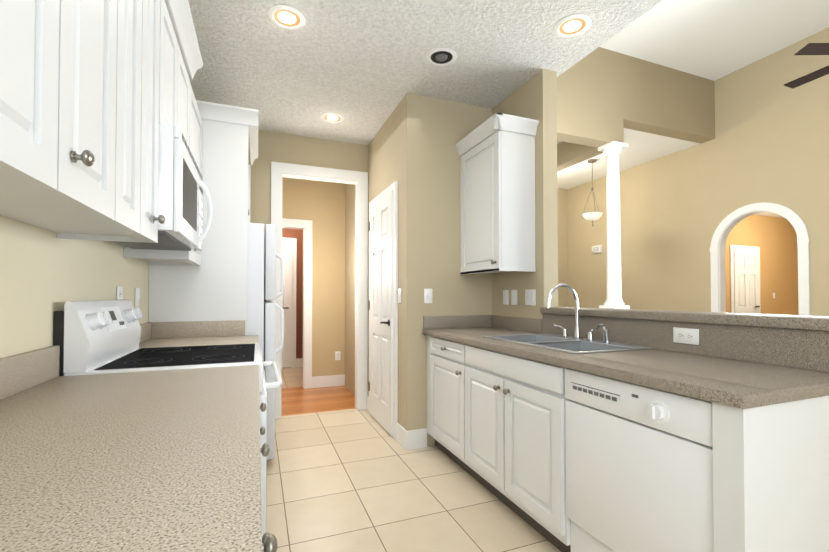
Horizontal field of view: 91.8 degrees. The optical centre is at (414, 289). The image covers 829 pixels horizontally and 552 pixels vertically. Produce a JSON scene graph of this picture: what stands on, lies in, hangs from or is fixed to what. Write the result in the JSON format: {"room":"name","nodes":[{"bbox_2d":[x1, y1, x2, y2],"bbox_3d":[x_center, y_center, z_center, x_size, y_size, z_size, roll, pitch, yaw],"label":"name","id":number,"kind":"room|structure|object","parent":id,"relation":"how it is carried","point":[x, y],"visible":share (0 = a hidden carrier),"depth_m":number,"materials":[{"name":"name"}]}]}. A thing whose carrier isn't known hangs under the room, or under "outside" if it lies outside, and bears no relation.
{"room":"kitchen","nodes":[
{"label":"kitchen","id":0,"kind":"room"},
{"bbox_2d":[0,215,148,357],"bbox_3d":[-1.456,-0.169,1.891,0.100,2.740,9.900,0,-1,-21],"label":"wall","id":1,"kind":"structure","parent":0,"point":[45,274],"depth_m":1.27,"materials":[{"name":"paint"}]},
{"bbox_2d":[0,0,87,199],"bbox_3d":[-0.686,-0.660,0.460,0.284,0.922,0.582,0,-1,-21],"label":"upper cabinet","id":2,"kind":"object","parent":1,"relation":"attached to","point":[79,119],"depth_m":0.68,"materials":[{"name":"white wood"}]},
{"bbox_2d":[0,0,131,223],"bbox_3d":[-0.826,-0.655,0.818,0.284,0.922,0.432,0,-1,-21],"label":"upper cabinet","id":3,"kind":"object","parent":1,"relation":"attached to","point":[108,150],"depth_m":0.96,"materials":[{"name":"white wood"}]},
{"bbox_2d":[4,0,155,235],"bbox_3d":[-0.925,-0.651,1.070,0.284,0.922,0.351,0,-1,-21],"label":"upper cabinet","id":4,"kind":"object","parent":1,"relation":"attached to","point":[143,11],"depth_m":1.23,"materials":[{"name":"white wood"}]},
{"bbox_2d":[55,0,163,242],"bbox_3d":[-0.998,-0.648,1.258,0.284,0.922,0.297,0,-1,-21],"label":"upper cabinet","id":5,"kind":"object","parent":1,"relation":"attached to","point":[155,51],"depth_m":1.39,"materials":[{"name":"white wood"}]},
{"bbox_2d":[116,286,121,299],"bbox_3d":[-1.407,0.045,1.918,0.009,0.115,0.070,0,-1,-21],"label":"outlet","id":6,"kind":"object","parent":1,"relation":"attached to","point":[119,294],"visible":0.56,"depth_m":1.90,"materials":[{"name":"white plastic"}]},
{"bbox_2d":[135,288,139,308],"bbox_3d":[-1.517,0.051,2.207,0.015,0.115,0.070,0,-1,-21],"label":"outlet","id":7,"kind":"object","parent":1,"relation":"attached to","point":[137,297],"visible":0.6,"depth_m":2.19,"materials":[{"name":"white plastic"}]},
{"bbox_2d":[123,83,201,265],"bbox_3d":[-1.379,-0.621,2.278,0.317,0.936,0.501,0,-1,-21],"label":"upper cabinet","id":8,"kind":"object","parent":1,"relation":"attached to","point":[172,257],"visible":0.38,"depth_m":2.22,"materials":[{"name":"white wood"}]},
{"bbox_2d":[159,0,202,144],"bbox_3d":[-1.150,-0.896,1.732,0.343,0.590,0.680,0,-1,-21],"label":"upper cabinet","id":9,"kind":"object","parent":1,"relation":"attached to","point":[174,94],"visible":0.25,"depth_m":1.72,"materials":[{"name":"white wood"}]},
{"bbox_2d":[109,124,212,250],"bbox_3d":[-1.118,-0.399,1.737,0.410,0.395,0.676,0,-1,-21],"label":"over-the-range microwave","id":10,"kind":"object","parent":9,"relation":"attached to","point":[182,187],"visible":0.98,"depth_m":1.54,"materials":[{"name":"white"}]},
{"bbox_2d":[281,367,301,387],"bbox_3d":[-1.721,1.316,6.070,2.665,0.100,1.880,0,-1,-21],"label":"floor","id":11,"kind":"structure","parent":0,"point":[291,377],"depth_m":5.74,"materials":[{"name":"beige tile"}]},
{"bbox_2d":[282,228,302,367],"bbox_3d":[-2.299,-0.097,6.500,1.685,2.740,0.100,0,-1,-21],"label":"wall","id":12,"kind":"structure","parent":0,"point":[293,233],"depth_m":6.59,"materials":[{"name":"brown paint"}]},
{"bbox_2d":[282,242,292,367],"bbox_3d":[-2.320,0.246,6.388,0.720,2.030,0.075,0,-1,-21],"label":"room door","id":13,"kind":"structure","parent":12,"relation":"in","point":[287,250],"depth_m":6.50,"materials":[{"name":"white wood"}]},
{"bbox_2d":[282,238,296,367],"bbox_3d":[-2.333,0.217,6.416,0.855,2.110,0.018,0,-1,-21],"label":"door frame","id":14,"kind":"structure","parent":12,"relation":"attached to","point":[294,255],"depth_m":6.55,"materials":[{"name":"white wood"}]},
{"bbox_2d":[248,130,367,300],"bbox_3d":[-1.291,-0.137,3.920,1.685,2.740,0.120,0,-1,-21],"label":"wall","id":15,"kind":"structure","parent":0,"point":[292,149],"depth_m":3.90,"materials":[{"name":"paint"}]},
{"bbox_2d":[271,161,367,418],"bbox_3d":[-0.951,0.010,4.051,0.945,2.450,0.156,0,-1,-21],"label":"door frame","id":16,"kind":"structure","parent":15,"relation":"attached to","point":[357,179],"depth_m":4.12,"materials":[{"name":"white wood"}]},
{"bbox_2d":[282,177,344,376],"bbox_3d":[-1.721,-0.120,5.019,1.685,2.740,0.120,0,-1,-21],"label":"wall","id":17,"kind":"structure","parent":0,"point":[320,205],"depth_m":5.18,"materials":[{"name":"paint"}]},
{"bbox_2d":[282,218,311,388],"bbox_3d":[-1.771,0.184,4.985,0.960,2.130,0.138,0,-1,-21],"label":"door frame","id":18,"kind":"structure","parent":17,"relation":"attached to","point":[305,226],"depth_m":5.08,"materials":[{"name":"white wood"}]},
{"bbox_2d":[335,351,340,359],"bbox_3d":[-0.996,0.863,5.216,0.070,0.115,0.009,0,-1,-21],"label":"outlet","id":19,"kind":"object","parent":17,"relation":"attached to","point":[337,355],"visible":1,"depth_m":5.21,"materials":[{"name":"white plastic"}]},
{"bbox_2d":[281,385,355,415],"bbox_3d":[-1.154,1.294,4.617,2.665,0.100,1.240,0,-1,-21],"label":"floor","id":20,"kind":"structure","parent":0,"point":[297,400],"depth_m":4.48,"materials":[{"name":"brown wood"}]},
{"bbox_2d":[266,409,560,551],"bbox_3d":[0.306,1.236,0.883,2.665,0.100,6.780,0,-1,-21],"label":"floor","id":21,"kind":"structure","parent":0,"point":[351,480],"depth_m":2.32,"materials":[{"name":"beige tile"}]},
{"bbox_2d":[0,345,277,551],"bbox_3d":[-0.648,0.679,0.842,0.647,1.008,1.213,0,-1,-21],"label":"base cabinet","id":22,"kind":"object","parent":21,"relation":"on","point":[159,461],"visible":1,"depth_m":0.64,"materials":[{"name":"white"}]},
{"bbox_2d":[53,299,282,535],"bbox_3d":[-0.956,0.621,1.725,0.716,1.151,0.650,0,-1,-21],"label":"range","id":23,"kind":"object","parent":21,"relation":"on","point":[96,337],"visible":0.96,"depth_m":1.53,"materials":[{"name":"white metal"}]},
{"bbox_2d":[139,320,262,357],"bbox_3d":[-1.212,0.702,2.284,0.647,1.008,0.576,0,-1,-21],"label":"base cabinet","id":24,"kind":"object","parent":21,"relation":"on","point":[179,334],"visible":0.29,"depth_m":2.46,"materials":[{"name":"white"}]},
{"bbox_2d":[149,100,257,334],"bbox_3d":[-1.482,0.022,2.941,0.615,2.388,0.940,0,-1,-21],"label":"panel","id":25,"kind":"object","parent":21,"relation":"on","point":[213,286],"visible":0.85,"depth_m":2.59,"materials":[{"name":"white"}]},
{"bbox_2d":[247,223,283,459],"bbox_3d":[-1.397,0.388,2.996,0.761,1.658,0.810,0,-1,-21],"label":"refrigerator","id":26,"kind":"object","parent":21,"relation":"on","point":[261,310],"visible":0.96,"depth_m":2.72,"materials":[{"name":"white enamelled metal"}]},
{"bbox_2d":[426,335,457,463],"bbox_3d":[0.492,0.781,2.894,0.616,0.868,0.719,0,-1,-21],"label":"base cabinet","id":27,"kind":"object","parent":21,"relation":"on","point":[441,354],"depth_m":2.82,"materials":[{"name":"white wood"}]},
{"bbox_2d":[458,343,570,551],"bbox_3d":[0.745,0.771,2.248,0.616,0.868,0.934,0,-1,-21],"label":"base cabinet","id":28,"kind":"object","parent":21,"relation":"on","point":[495,423],"depth_m":2.01,"materials":[{"name":"white wood"}]},
{"bbox_2d":[422,313,828,408],"bbox_3d":[0.756,0.245,2.202,0.633,0.178,2.215,0,-1,-21],"label":"countertop","id":29,"kind":"structure","parent":28,"relation":"on","point":[742,367],"depth_m":1.57,"materials":[{"name":"laminate"}]},
{"bbox_2d":[483,333,653,353],"bbox_3d":[0.802,0.380,2.250,0.485,0.181,0.800,0,-1,-21],"label":"double-bowl sink","id":30,"kind":"object","parent":29,"relation":"in","point":[560,343],"visible":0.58,"depth_m":2.24,"materials":[{"name":"silver metal"}]},
{"bbox_2d":[546,283,609,342],"bbox_3d":[0.877,0.127,2.295,0.242,0.325,0.402,0,-1,-21],"label":"gooseneck faucet","id":31,"kind":"object","parent":29,"relation":"on","point":[577,327],"visible":1,"depth_m":2.33,"materials":[{"name":"silver metal"}]},
{"bbox_2d":[673,327,698,344],"bbox_3d":[1.227,0.211,1.817,0.009,0.070,0.115,0,-1,-21],"label":"outlet","id":32,"kind":"object","parent":29,"relation":"attached to","point":[686,335],"visible":1,"depth_m":1.81,"materials":[{"name":"white plastic"}]},
{"bbox_2d":[565,368,713,551],"bbox_3d":[0.998,0.757,1.522,0.616,0.853,0.600,0,-1,-21],"label":"dishwasher","id":33,"kind":"object","parent":21,"relation":"on","point":[639,468],"visible":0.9,"depth_m":1.39,"materials":[{"name":"white painted metal"},{"name":"white plastic"}]},
{"bbox_2d":[165,0,661,144],"bbox_3d":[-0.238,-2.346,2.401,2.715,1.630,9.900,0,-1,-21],"label":"ceiling","id":34,"kind":"structure","parent":0,"point":[362,67],"depth_m":2.59,"materials":[{"name":"white paint"}]},
{"bbox_2d":[268,5,305,29],"bbox_3d":[-0.719,-1.527,2.265,0.204,0.008,0.204,0,-1,-21],"label":"recessed light","id":35,"kind":"object","parent":34,"relation":"in","point":[286,17],"visible":1,"depth_m":2.26,"materials":[{"name":"white"}]},
{"bbox_2d":[321,113,343,122],"bbox_3d":[-0.724,-1.507,3.541,0.204,0.008,0.204,0,-1,-21],"label":"recessed light","id":36,"kind":"object","parent":34,"relation":"in","point":[332,117],"visible":1,"depth_m":3.53,"materials":[{"name":"white"}]},
{"bbox_2d":[426,48,456,65],"bbox_3d":[0.177,-1.522,2.636,0.204,0.028,0.204,0,-1,-21],"label":"recessed light","id":37,"kind":"object","parent":34,"relation":"in","point":[437,57],"visible":1,"depth_m":2.62,"materials":[{"name":"white"}]},
{"bbox_2d":[554,14,590,37],"bbox_3d":[0.918,-1.526,2.335,0.204,0.008,0.204,0,-1,-21],"label":"recessed light","id":38,"kind":"object","parent":34,"relation":"in","point":[572,25],"visible":1,"depth_m":2.33,"materials":[{"name":"white"}]},
{"bbox_2d":[345,69,557,445],"bbox_3d":[0.042,-0.135,4.033,0.880,2.740,3.000,0,-1,-21],"label":"wall block","id":39,"kind":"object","parent":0,"point":[412,150],"visible":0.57,"depth_m":3.16,"materials":[{"name":"paint"}]},
{"bbox_2d":[296,358,426,449],"bbox_3d":[-1.484,1.174,4.617,1.847,0.140,3.964,0,-1,-21],"label":"baseboard","id":40,"kind":"structure","parent":39,"relation":"attached to","point":[410,439],"depth_m":3.17,"materials":[{"name":"white wood"}]},
{"bbox_2d":[368,191,392,435],"bbox_3d":[-0.328,0.202,3.653,0.078,2.030,0.702,0,-1,-21],"label":"pantry door","id":41,"kind":"structure","parent":39,"relation":"attached to","point":[380,306],"depth_m":3.59,"materials":[{"name":"white wood"}]},
{"bbox_2d":[369,181,397,439],"bbox_3d":[-0.297,0.174,3.659,0.020,2.110,0.830,0,-1,-21],"label":"door frame","id":42,"kind":"structure","parent":39,"relation":"attached to","point":[393,187],"depth_m":3.29,"materials":[{"name":"white wood"}]},
{"bbox_2d":[398,289,401,302],"bbox_3d":[-0.122,0.052,3.215,0.015,0.115,0.070,0,-1,-21],"label":"light switch","id":43,"kind":"object","parent":39,"relation":"attached to","point":[399,295],"visible":0.98,"depth_m":3.20,"materials":[{"name":"white plastic"}]},
{"bbox_2d":[424,289,431,302],"bbox_3d":[0.111,0.053,3.131,0.070,0.115,0.020,0,-1,-21],"label":"light switch","id":44,"kind":"object","parent":39,"relation":"attached to","point":[427,295],"visible":1,"depth_m":3.13,"materials":[{"name":"white plastic"}]},
{"bbox_2d":[455,112,538,274],"bbox_3d":[0.599,-0.649,3.018,0.343,1.055,0.608,0,-1,-21],"label":"upper cabinet","id":45,"kind":"object","parent":39,"relation":"attached to","point":[497,201],"visible":1,"depth_m":2.81,"materials":[{"name":"white wood"}]},
{"bbox_2d":[503,290,508,304],"bbox_3d":[0.715,0.063,3.161,0.015,0.115,0.070,0,-1,-21],"label":"light switch","id":46,"kind":"object","parent":39,"relation":"attached to","point":[505,297],"visible":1,"depth_m":3.15,"materials":[{"name":"white plastic"}]},
{"bbox_2d":[511,290,516,304],"bbox_3d":[0.756,0.061,3.055,0.015,0.115,0.070,0,-1,-21],"label":"light switch","id":47,"kind":"object","parent":39,"relation":"attached to","point":[513,297],"visible":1,"depth_m":3.05,"materials":[{"name":"white plastic"}]},
{"bbox_2d":[525,289,535,305],"bbox_3d":[0.829,0.059,2.877,0.009,0.115,0.116,0,-1,-21],"label":"light switch","id":48,"kind":"object","parent":39,"relation":"attached to","point":[530,296],"visible":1,"depth_m":2.87,"materials":[{"name":"white plastic"}]},
{"bbox_2d":[557,188,567,306],"bbox_3d":[1.288,-0.422,7.800,4.180,3.430,0.100,0,-1,-21],"label":"wall","id":49,"kind":"structure","parent":0,"point":[562,211],"depth_m":8.47,"materials":[{"name":"paint"}]},
{"bbox_2d":[557,128,699,188],"bbox_3d":[1.718,-2.204,6.728,4.180,0.100,3.260,0,-1,-21],"label":"ceiling","id":50,"kind":"structure","parent":0,"point":[643,147],"depth_m":6.52,"materials":[{"name":"white paint"}]},
{"bbox_2d":[583,159,602,225],"bbox_3d":[2.963,-1.603,6.690,0.310,1.102,0.310,0,-1,-21],"label":"pendant lamp","id":51,"kind":"object","parent":50,"relation":"hanging from","point":[592,216],"visible":1,"depth_m":6.64,"materials":[{"name":"white glass"}]},
{"bbox_2d":[557,47,714,171],"bbox_3d":[1.845,-2.414,6.405,4.180,1.170,2.960,0,-1,-21],"label":"header beam","id":52,"kind":"structure","parent":0,"point":[605,96],"depth_m":5.21,"materials":[{"name":"paint"}]},
{"bbox_2d":[567,27,828,315],"bbox_3d":[4.928,-0.895,4.398,0.120,4.270,9.900,0,-1,-21],"label":"wall","id":53,"kind":"structure","parent":0,"point":[769,143],"depth_m":5.77,"materials":[{"name":"paint"}]},
{"bbox_2d":[592,245,601,253],"bbox_3d":[3.521,-0.772,7.765,0.044,0.150,0.220,0,-1,-21],"label":"door chime","id":54,"kind":"object","parent":53,"relation":"attached to","point":[597,249],"visible":1,"depth_m":7.74,"materials":[{"name":"white plastic"}]},
{"bbox_2d":[710,202,809,315],"bbox_3d":[4.551,0.059,5.315,0.146,2.390,1.122,0,-1,-21],"label":"door frame","id":55,"kind":"structure","parent":53,"relation":"attached to","point":[727,224],"depth_m":5.35,"materials":[{"name":"white wood"}]},
{"bbox_2d":[599,0,828,80],"bbox_3d":[3.599,-3.115,2.162,4.250,0.100,6.640,0,-1,-21],"label":"ceiling","id":56,"kind":"structure","parent":0,"point":[713,40],"depth_m":4.73,"materials":[{"name":"white paint"}]},
{"bbox_2d":[784,43,828,88],"bbox_3d":[3.380,-2.342,2.965,1.092,1.420,1.062,0,-1,-21],"label":"room ceiling fan","id":57,"kind":"object","parent":56,"relation":"hanging from","point":[815,49],"visible":1,"depth_m":3.17,"materials":[{"name":"brown wood"}]},
{"bbox_2d":[725,212,798,314],"bbox_3d":[6.857,-0.150,6.321,4.880,2.840,3.100,0,-1,-21],"label":"wall","id":58,"kind":"structure","parent":0,"point":[772,236],"depth_m":7.98,"materials":[{"name":"paint"}]},
{"bbox_2d":[730,245,760,313],"bbox_3d":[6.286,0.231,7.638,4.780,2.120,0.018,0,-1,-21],"label":"door frame","id":59,"kind":"structure","parent":58,"relation":"attached to","point":[732,247],"depth_m":7.51,"materials":[{"name":"white wood"}]},
{"bbox_2d":[733,249,759,313],"bbox_3d":[6.316,0.265,7.614,0.720,2.030,0.078,0,-1,-21],"label":"door","id":60,"kind":"structure","parent":58,"relation":"in","point":[746,281],"depth_m":7.62,"materials":[{"name":"white wood"}]},
{"bbox_3d":[1.833,0.654,0.480,0.120,1.050,4.900,0,-1,-21],"label":"wall","id":61,"kind":"structure","parent":0,"visible":0},
{"bbox_2d":[540,307,828,330],"bbox_3d":[1.310,0.130,1.917,0.255,0.040,1.853,0,-1,-21],"label":"ledge","id":62,"kind":"object","parent":61,"relation":"on","point":[805,322],"visible":1,"depth_m":1.72,"materials":[{"name":"laminate"}]},
{"bbox_3d":[1.574,0.746,4.742,2.500,1.000,0.190,0,-1,-21],"label":"wall","id":63,"kind":"structure","parent":0,"visible":0},
{"bbox_2d":[598,141,629,308],"bbox_3d":[2.552,-0.798,5.148,0.250,2.100,0.250,0,-1,-21],"label":"column","id":64,"kind":"structure","parent":63,"relation":"on","point":[612,150],"depth_m":5.08,"materials":[{"name":"white"}]}
]}

